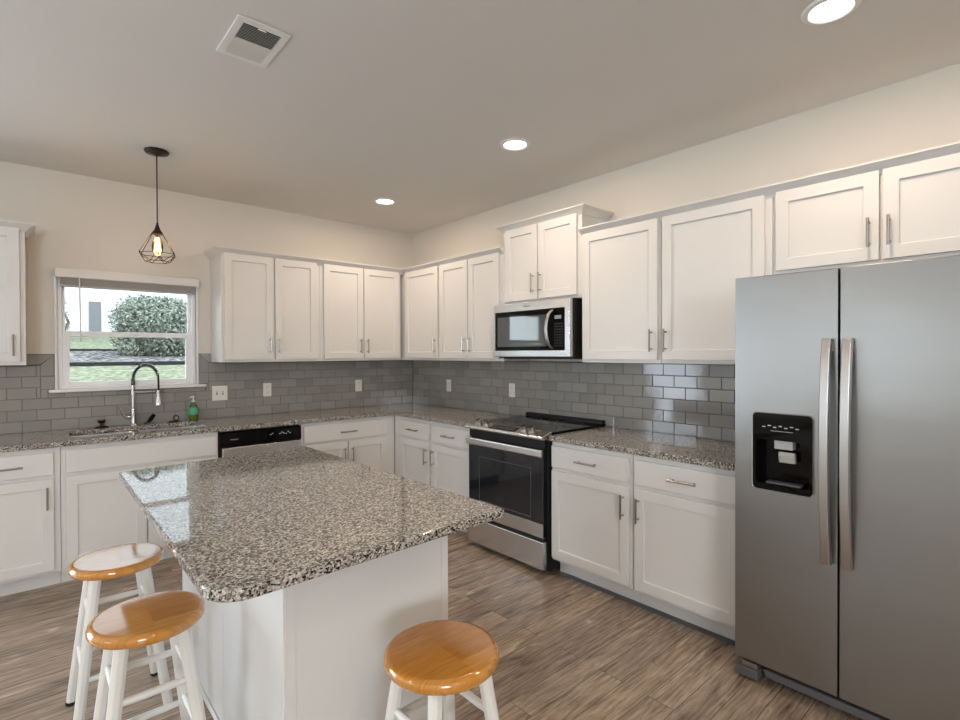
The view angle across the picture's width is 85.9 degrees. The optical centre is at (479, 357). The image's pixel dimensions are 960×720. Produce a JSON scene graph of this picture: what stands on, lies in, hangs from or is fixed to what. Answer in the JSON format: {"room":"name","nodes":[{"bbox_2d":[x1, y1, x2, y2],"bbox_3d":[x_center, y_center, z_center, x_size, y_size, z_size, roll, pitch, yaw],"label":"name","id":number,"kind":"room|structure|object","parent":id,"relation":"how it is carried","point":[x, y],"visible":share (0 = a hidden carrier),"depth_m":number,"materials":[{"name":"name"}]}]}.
{"room":"kitchen","nodes":[
{"label":"kitchen","id":0,"kind":"room"},
{"bbox_2d":[0,161,411,438],"bbox_3d":[-3.454,0.051,3.297,7.140,2.720,0.140,-1,1,-41],"label":"wall","id":1,"kind":"structure","parent":0,"point":[82,222],"depth_m":3.96,"materials":[{"name":"beige paint"}]},
{"bbox_2d":[0,226,25,365],"bbox_3d":[-3.271,-0.392,3.113,0.800,0.882,0.353,-1,1,-41],"label":"upper cabinet","id":2,"kind":"object","parent":1,"relation":"attached to","point":[12,240],"visible":0.98,"depth_m":3.23,"materials":[{"name":"white paint"}]},
{"bbox_2d":[0,219,35,239],"bbox_3d":[-3.258,-0.827,3.132,0.852,0.052,0.353,-1,1,-41],"label":"crown molding","id":3,"kind":"structure","parent":1,"relation":"attached to","point":[28,228],"depth_m":3.26,"materials":[{"name":"white paint"}]},
{"bbox_2d":[54,277,198,389],"bbox_3d":[-2.641,-0.182,3.917,0.907,0.800,0.024,-1,1,-41],"label":"trim","id":4,"kind":"structure","parent":1,"relation":"attached to","point":[55,278],"depth_m":3.62,"materials":[{"name":"white paint"}]},
{"bbox_2d":[49,277,205,392],"bbox_3d":[-2.653,-0.172,3.943,0.990,0.822,0.145,-1,1,-41],"label":"window","id":5,"kind":"structure","parent":1,"relation":"in","point":[64,384],"depth_m":3.86,"materials":[{"name":"white plastic"}]},
{"bbox_2d":[54,267,198,341],"bbox_3d":[-2.612,-0.376,3.886,0.906,0.517,0.054,-1,1,-41],"label":"window blind","id":6,"kind":"object","parent":5,"relation":"attached to","point":[71,277],"visible":1,"depth_m":3.83,"materials":[{"name":"white plastic"}]},
{"bbox_2d":[0,354,412,433],"bbox_3d":[-2.225,0.231,4.279,4.000,0.534,0.009,-1,1,-41],"label":"tile backsplash","id":7,"kind":"structure","parent":1,"relation":"attached to","point":[27,404],"depth_m":4.28,"materials":[{"name":"grey tile"}]},
{"bbox_2d":[212,386,227,400],"bbox_3d":[-2.168,0.294,4.312,0.119,0.122,0.018,-1,1,-41],"label":"light switch","id":8,"kind":"object","parent":7,"relation":"attached to","point":[218,392],"visible":1,"depth_m":4.31,"materials":[{"name":"white plastic"}]},
{"bbox_2d":[263,383,270,396],"bbox_3d":[-1.880,0.282,4.571,0.072,0.118,0.008,-1,1,-41],"label":"wall outlet","id":9,"kind":"object","parent":7,"relation":"attached to","point":[266,386],"visible":1,"depth_m":4.57,"materials":[{"name":"white plastic"}]},
{"bbox_2d":[355,380,361,391],"bbox_3d":[-1.209,0.276,5.161,0.072,0.118,0.008,-1,1,-41],"label":"wall outlet","id":10,"kind":"object","parent":7,"relation":"attached to","point":[358,383],"visible":1,"depth_m":5.16,"materials":[{"name":"white plastic"}]},
{"bbox_2d":[210,252,319,362],"bbox_3d":[-1.802,-0.409,4.404,0.811,0.882,0.353,-1,1,-41],"label":"upper cabinet","id":11,"kind":"object","parent":1,"relation":"attached to","point":[264,309],"visible":0.98,"depth_m":4.26,"materials":[{"name":"white paint"}]},
{"bbox_2d":[203,246,503,274],"bbox_3d":[-1.039,-0.844,4.159,1.745,0.052,1.739,-1,1,-41],"label":"crown molding","id":12,"kind":"structure","parent":11,"relation":"attached to","point":[214,251],"depth_m":4.42,"materials":[{"name":"white paint"}]},
{"bbox_2d":[319,264,400,360],"bbox_3d":[-1.180,-0.416,4.950,0.840,0.882,0.353,-1,1,-41],"label":"upper cabinet","id":13,"kind":"object","parent":1,"relation":"attached to","point":[360,308],"visible":0.98,"depth_m":4.82,"materials":[{"name":"white paint"}]},
{"bbox_2d":[0,531,862,719],"bbox_3d":[-0.545,1.489,0.111,7.280,0.120,8.780,-1,1,-41],"label":"floor","id":14,"kind":"structure","parent":0,"point":[570,649],"depth_m":2.42,"materials":[{"name":"brown wood"}]},
{"bbox_2d":[0,447,60,596],"bbox_3d":[-3.115,0.979,3.060,0.960,0.866,0.666,-1,1,-41],"label":"base cabinet","id":15,"kind":"object","parent":14,"relation":"on","point":[30,500],"visible":0.97,"depth_m":3.07,"materials":[{"name":"white paint"}]},
{"bbox_2d":[0,402,519,452],"bbox_3d":[-1.644,0.518,3.644,3.950,0.033,1.713,-1,1,-41],"label":"countertop","id":16,"kind":"structure","parent":15,"relation":"on","point":[434,413],"depth_m":4.00,"materials":[{"name":"stone"}]},
{"bbox_2d":[94,420,108,428],"bbox_3d":[-2.737,0.477,3.736,0.088,0.055,0.088,-1,1,-41],"label":"soap dispenser","id":17,"kind":"object","parent":16,"relation":"on","point":[100,422],"visible":1,"depth_m":3.72,"materials":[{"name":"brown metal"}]},
{"bbox_2d":[70,425,197,437],"bbox_3d":[-2.428,0.639,3.686,0.825,0.202,0.405,-1,1,-41],"label":"sink","id":18,"kind":"object","parent":16,"relation":"in","point":[191,425],"visible":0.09,"depth_m":3.79,"materials":[{"name":"silver metal"}]},
{"bbox_2d":[119,363,162,425],"bbox_3d":[-2.538,0.270,3.872,0.278,0.465,0.077,0,1,-27],"label":"kitchen faucet","id":19,"kind":"object","parent":16,"relation":"on","point":[158,401],"visible":1,"depth_m":3.86,"materials":[{"name":"grey metal"}]},
{"bbox_2d":[143,414,155,423],"bbox_3d":[-2.518,0.464,3.938,0.032,0.073,0.089,0,1,31],"label":"dish brush","id":20,"kind":"object","parent":16,"relation":"on","point":[152,416],"visible":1,"depth_m":3.94,"materials":[{"name":"black plastic"}]},
{"bbox_2d":[168,415,180,422],"bbox_3d":[-2.390,0.474,4.041,0.094,0.053,0.094,-1,1,-41],"label":"stopper","id":21,"kind":"object","parent":16,"relation":"on","point":[173,420],"visible":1,"depth_m":4.04,"materials":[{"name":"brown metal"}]},
{"bbox_2d":[189,396,197,420],"bbox_3d":[-2.287,0.402,4.125,0.066,0.194,0.066,-1,1,-41],"label":"soap bottle","id":22,"kind":"object","parent":16,"relation":"on","point":[193,411],"visible":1,"depth_m":4.10,"materials":[{"name":"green plastic"}]},
{"bbox_2d":[65,543,172,719],"bbox_3d":[-1.465,1.109,2.095,0.334,0.612,0.334,-1,1,-41],"label":"bar stool","id":23,"kind":"object","parent":14,"relation":"on","point":[117,561],"visible":0.77,"depth_m":2.07,"materials":[{"name":"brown wood"}]},
{"bbox_2d":[60,430,217,582],"bbox_3d":[-2.432,0.971,3.686,0.889,0.866,0.628,-1,1,-41],"label":"base cabinet","id":24,"kind":"object","parent":14,"relation":"on","point":[98,511],"visible":0.56,"depth_m":3.32,"materials":[{"name":"white paint"}]},
{"bbox_2d":[85,590,205,719],"bbox_3d":[-1.049,1.111,1.641,0.334,0.612,0.334,-1,1,-41],"label":"bar stool","id":25,"kind":"object","parent":14,"relation":"on","point":[152,618],"visible":1,"depth_m":1.61,"materials":[{"name":"white paint"}]},
{"bbox_2d":[218,424,300,457],"bbox_3d":[-1.854,0.967,4.169,0.604,0.862,0.610,-1,1,-41],"label":"dishwasher","id":26,"kind":"object","parent":14,"relation":"on","point":[246,441],"visible":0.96,"depth_m":3.92,"materials":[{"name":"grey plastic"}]},
{"bbox_2d":[182,535,447,719],"bbox_3d":[-0.757,0.969,2.164,0.629,0.886,1.301,-1,1,-41],"label":"kitchen island","id":27,"kind":"object","parent":14,"relation":"on","point":[313,649],"visible":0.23,"depth_m":1.66,"materials":[{"name":"white paint"}]},
{"bbox_2d":[119,446,503,602],"bbox_3d":[-0.766,0.513,1.997,0.898,0.028,1.633,-1,1,-41],"label":"island countertop","id":28,"kind":"structure","parent":27,"relation":"on","point":[246,526],"depth_m":1.65,"materials":[{"name":"stone"}]},
{"bbox_2d":[299,415,394,473],"bbox_3d":[-1.263,0.958,4.688,0.955,0.866,0.666,-1,1,-41],"label":"base cabinet","id":29,"kind":"object","parent":14,"relation":"on","point":[370,441],"visible":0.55,"depth_m":4.49,"materials":[{"name":"white paint"}]},
{"bbox_2d":[395,416,431,485],"bbox_3d":[-0.406,0.954,4.740,0.666,0.866,0.655,-1,1,-41],"label":"base cabinet","id":30,"kind":"object","parent":14,"relation":"on","point":[413,442],"visible":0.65,"depth_m":4.49,"materials":[{"name":"white paint"}]},
{"bbox_2d":[383,620,498,719],"bbox_3d":[-0.104,1.110,1.437,0.334,0.612,0.334,-1,1,-41],"label":"bar stool","id":31,"kind":"object","parent":14,"relation":"on","point":[437,660],"visible":1,"depth_m":1.41,"materials":[{"name":"white paint"}]},
{"bbox_2d":[429,422,469,532],"bbox_3d":[-0.013,0.957,4.293,0.666,0.866,0.530,-1,1,-41],"label":"base cabinet","id":32,"kind":"object","parent":14,"relation":"on","point":[449,452],"visible":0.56,"depth_m":4.10,"materials":[{"name":"white paint"}]},
{"bbox_2d":[465,412,605,570],"bbox_3d":[0.402,0.917,3.787,0.690,0.951,0.766,-1,1,-41],"label":"electric range","id":33,"kind":"object","parent":14,"relation":"on","point":[510,458],"visible":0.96,"depth_m":3.52,"materials":[{"name":"black glass"}]},
{"bbox_2d":[481,415,605,434],"bbox_3d":[0.440,0.503,3.817,0.588,0.052,0.760,-1,1,-41],"label":"cooktop","id":34,"kind":"object","parent":33,"relation":"in","point":[554,424],"depth_m":3.77,"materials":[{"name":"black glass"}]},
{"bbox_2d":[552,441,640,602],"bbox_3d":[0.871,0.962,3.288,0.666,0.866,0.590,-1,1,-41],"label":"base cabinet","id":35,"kind":"object","parent":14,"relation":"on","point":[593,488],"visible":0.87,"depth_m":3.07,"materials":[{"name":"white paint"}]},
{"bbox_2d":[563,573,734,645],"bbox_3d":[0.928,1.397,2.896,0.041,0.004,1.140,-1,1,-41],"label":"trim","id":36,"kind":"structure","parent":14,"relation":"on","point":[700,629],"depth_m":2.84,"materials":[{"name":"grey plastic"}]},
{"bbox_2d":[634,455,734,640],"bbox_3d":[1.267,0.965,2.837,0.666,0.866,0.607,-1,1,-41],"label":"base cabinet","id":37,"kind":"object","parent":14,"relation":"on","point":[684,513],"visible":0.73,"depth_m":2.64,"materials":[{"name":"white paint"}]},
{"bbox_2d":[549,426,734,470],"bbox_3d":[1.077,0.513,3.059,0.636,0.033,1.202,-1,1,-41],"label":"countertop","id":38,"kind":"structure","parent":37,"relation":"on","point":[720,454],"depth_m":2.97,"materials":[{"name":"stone"}]},
{"bbox_2d":[735,255,959,719],"bbox_3d":[1.688,0.526,2.169,0.832,1.753,0.907,-1,1,-41],"label":"refrigerator","id":39,"kind":"object","parent":14,"relation":"on","point":[847,379],"visible":1,"depth_m":1.95,"materials":[{"name":"grey metal"}]},
{"bbox_2d":[0,0,959,233],"bbox_3d":[-0.555,-1.351,0.085,7.280,0.120,8.780,-1,1,-41],"label":"ceiling","id":40,"kind":"structure","parent":0,"point":[412,103],"depth_m":2.48,"materials":[{"name":"white paint"}]},
{"bbox_2d":[138,147,175,263],"bbox_3d":[-2.048,-0.961,3.278,0.214,0.704,0.219,-1,1,-41],"label":"pendant lamp","id":41,"kind":"object","parent":40,"relation":"hanging from","point":[154,151],"visible":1,"depth_m":3.27,"materials":[{"name":"brown metal"}]},
{"bbox_2d":[216,14,290,67],"bbox_3d":[-0.940,-1.301,2.140,0.204,0.012,0.310,-1,1,-41],"label":"ceiling vent","id":42,"kind":"object","parent":40,"relation":"in","point":[251,41],"visible":1,"depth_m":2.13,"materials":[{"name":"white"}]},
{"bbox_2d":[373,198,396,204],"bbox_3d":[-0.799,-1.323,4.368,0.192,0.010,0.192,-1,1,-41],"label":"recessed light","id":43,"kind":"object","parent":40,"relation":"in","point":[383,201],"visible":1,"depth_m":4.36,"materials":[{"name":"white plastic"}]},
{"bbox_2d":[500,138,530,150],"bbox_3d":[0.220,-1.316,3.188,0.192,0.010,0.192,-1,1,-41],"label":"recessed light","id":44,"kind":"object","parent":40,"relation":"in","point":[510,144],"visible":1,"depth_m":3.18,"materials":[{"name":"white plastic"}]},
{"bbox_2d":[801,0,861,25],"bbox_3d":[1.321,-1.309,1.940,0.192,0.010,0.192,-1,1,-41],"label":"recessed light","id":45,"kind":"object","parent":40,"relation":"in","point":[819,12],"visible":1,"depth_m":1.95,"materials":[{"name":"white plastic"}]},
{"bbox_2d":[412,63,959,441],"bbox_3d":[2.132,0.038,2.454,0.140,2.720,8.780,-1,1,-41],"label":"wall","id":46,"kind":"structure","parent":0,"point":[920,112],"depth_m":2.95,"materials":[{"name":"beige paint"}]},
{"bbox_2d":[400,266,440,360],"bbox_3d":[-0.568,-0.420,5.132,0.353,0.882,0.901,-1,1,-41],"label":"upper cabinet","id":47,"kind":"object","parent":46,"relation":"attached to","point":[419,289],"visible":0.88,"depth_m":4.93,"materials":[{"name":"white paint"}]},
{"bbox_2d":[439,253,529,360],"bbox_3d":[0.006,-0.416,4.479,0.353,0.882,0.835,-1,1,-41],"label":"upper cabinet","id":48,"kind":"object","parent":46,"relation":"attached to","point":[470,289],"visible":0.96,"depth_m":4.35,"materials":[{"name":"white paint"}]},
{"bbox_2d":[504,214,607,304],"bbox_3d":[0.537,-0.712,3.876,0.361,0.594,0.763,-1,1,-41],"label":"upper cabinet","id":49,"kind":"object","parent":46,"relation":"attached to","point":[543,260],"visible":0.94,"depth_m":3.74,"materials":[{"name":"white paint"}]},
{"bbox_2d":[494,298,581,358],"bbox_3d":[0.485,-0.201,3.858,0.453,0.418,0.756,-1,1,-41],"label":"microwave","id":50,"kind":"object","parent":49,"relation":"attached to","point":[545,329],"visible":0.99,"depth_m":3.67,"materials":[{"name":"silver metal"}]},
{"bbox_2d":[495,203,613,233],"bbox_3d":[0.538,-1.007,3.876,0.353,0.052,0.866,-1,1,-41],"label":"crown molding","id":51,"kind":"structure","parent":49,"relation":"attached to","point":[585,209],"depth_m":3.64,"materials":[{"name":"white paint"}]},
{"bbox_2d":[413,360,734,441],"bbox_3d":[0.497,0.258,4.205,0.009,0.462,3.706,-1,1,-41],"label":"tile backsplash","id":52,"kind":"structure","parent":46,"relation":"attached to","point":[695,400],"depth_m":3.75,"materials":[{"name":"grey tile"}]},
{"bbox_2d":[446,380,450,391],"bbox_3d":[-0.305,0.273,5.105,0.008,0.118,0.072,-1,1,-41],"label":"wall outlet","id":53,"kind":"object","parent":52,"relation":"attached to","point":[448,382],"visible":1,"depth_m":5.10,"materials":[{"name":"white plastic"}]},
{"bbox_2d":[509,383,514,396],"bbox_3d":[0.279,0.278,4.441,0.008,0.118,0.072,-1,1,-41],"label":"wall outlet","id":54,"kind":"object","parent":52,"relation":"attached to","point":[511,385],"visible":1,"depth_m":4.44,"materials":[{"name":"white plastic"}]},
{"bbox_2d":[582,218,661,363],"bbox_3d":[0.980,-0.410,3.370,0.353,0.882,0.579,-1,1,-41],"label":"upper cabinet","id":55,"kind":"object","parent":46,"relation":"attached to","point":[622,265],"visible":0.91,"depth_m":3.26,"materials":[{"name":"white paint"}]},
{"bbox_2d":[662,195,772,364],"bbox_3d":[1.373,-0.407,2.923,0.353,0.882,0.608,-1,1,-41],"label":"upper cabinet","id":56,"kind":"object","parent":46,"relation":"attached to","point":[704,250],"visible":0.75,"depth_m":2.85,"materials":[{"name":"white paint"}]},
{"bbox_2d":[773,153,959,274],"bbox_3d":[1.884,-0.628,2.345,0.361,0.433,0.927,-1,1,-41],"label":"upper cabinet","id":57,"kind":"object","parent":46,"relation":"attached to","point":[911,211],"visible":0.94,"depth_m":2.29,"materials":[{"name":"white paint"}]},
{"bbox_2d":[578,141,959,235],"bbox_3d":[1.379,-0.840,2.692,0.050,0.052,2.120,-1,1,-41],"label":"crown molding","id":58,"kind":"structure","parent":57,"relation":"attached to","point":[769,191],"depth_m":2.52,"materials":[{"name":"white paint"}]},
{"label":"outside","id":59,"kind":"structure","parent":0,"visible":0},
{"bbox_2d":[69,336,184,381],"bbox_3d":[-9.079,-1.104,21.152,36.000,3.040,33.600,-1,1,-41],"label":"lawn","id":60,"kind":"structure","parent":59,"point":[77,373],"depth_m":6.75,"materials":[{"name":"green plant"}]},
{"bbox_2d":[65,297,70,336],"bbox_3d":[-8.926,-0.948,10.905,0.479,1.263,0.441,-1,1,-41],"label":"bush","id":61,"kind":"object","parent":60,"relation":"on","point":[67,324],"visible":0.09,"depth_m":10.99,"materials":[{"name":"green plant"}]},
{"bbox_2d":[65,287,186,331],"bbox_3d":[-10.388,-4.722,15.321,14.000,8.900,5.600,-1,1,-41],"label":"house","id":62,"kind":"structure","parent":60,"relation":"on","point":[95,303],"depth_m":12.74,"materials":[{"name":"grey"}]},
{"bbox_2d":[69,351,184,361],"bbox_3d":[-1.121,-0.028,12.109,36.000,0.284,2.100,-1,1,-41],"label":"gravel bed","id":63,"kind":"object","parent":60,"relation":"on","point":[75,356],"depth_m":8.01,"materials":[{"name":"white gravel"}]},
{"bbox_2d":[106,294,186,355],"bbox_3d":[-5.373,-0.543,8.752,1.597,1.150,1.356,-1,1,-41],"label":"bush","id":64,"kind":"object","parent":63,"relation":"on","point":[151,315],"visible":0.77,"depth_m":8.37,"materials":[{"name":"green plant"}]},
{"bbox_2d":[69,349,184,350],"bbox_3d":[-1.838,-0.157,12.923,36.000,0.106,0.070,-1,1,-41],"label":"edging","id":65,"kind":"object","parent":60,"relation":"on","point":[69,349],"depth_m":8.75,"materials":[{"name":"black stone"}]},
{"bbox_2d":[70,361,184,365],"bbox_3d":[-0.408,0.052,11.299,36.000,0.105,0.060,-1,1,-41],"label":"edging","id":66,"kind":"object","parent":60,"relation":"on","point":[135,362],"depth_m":7.25,"materials":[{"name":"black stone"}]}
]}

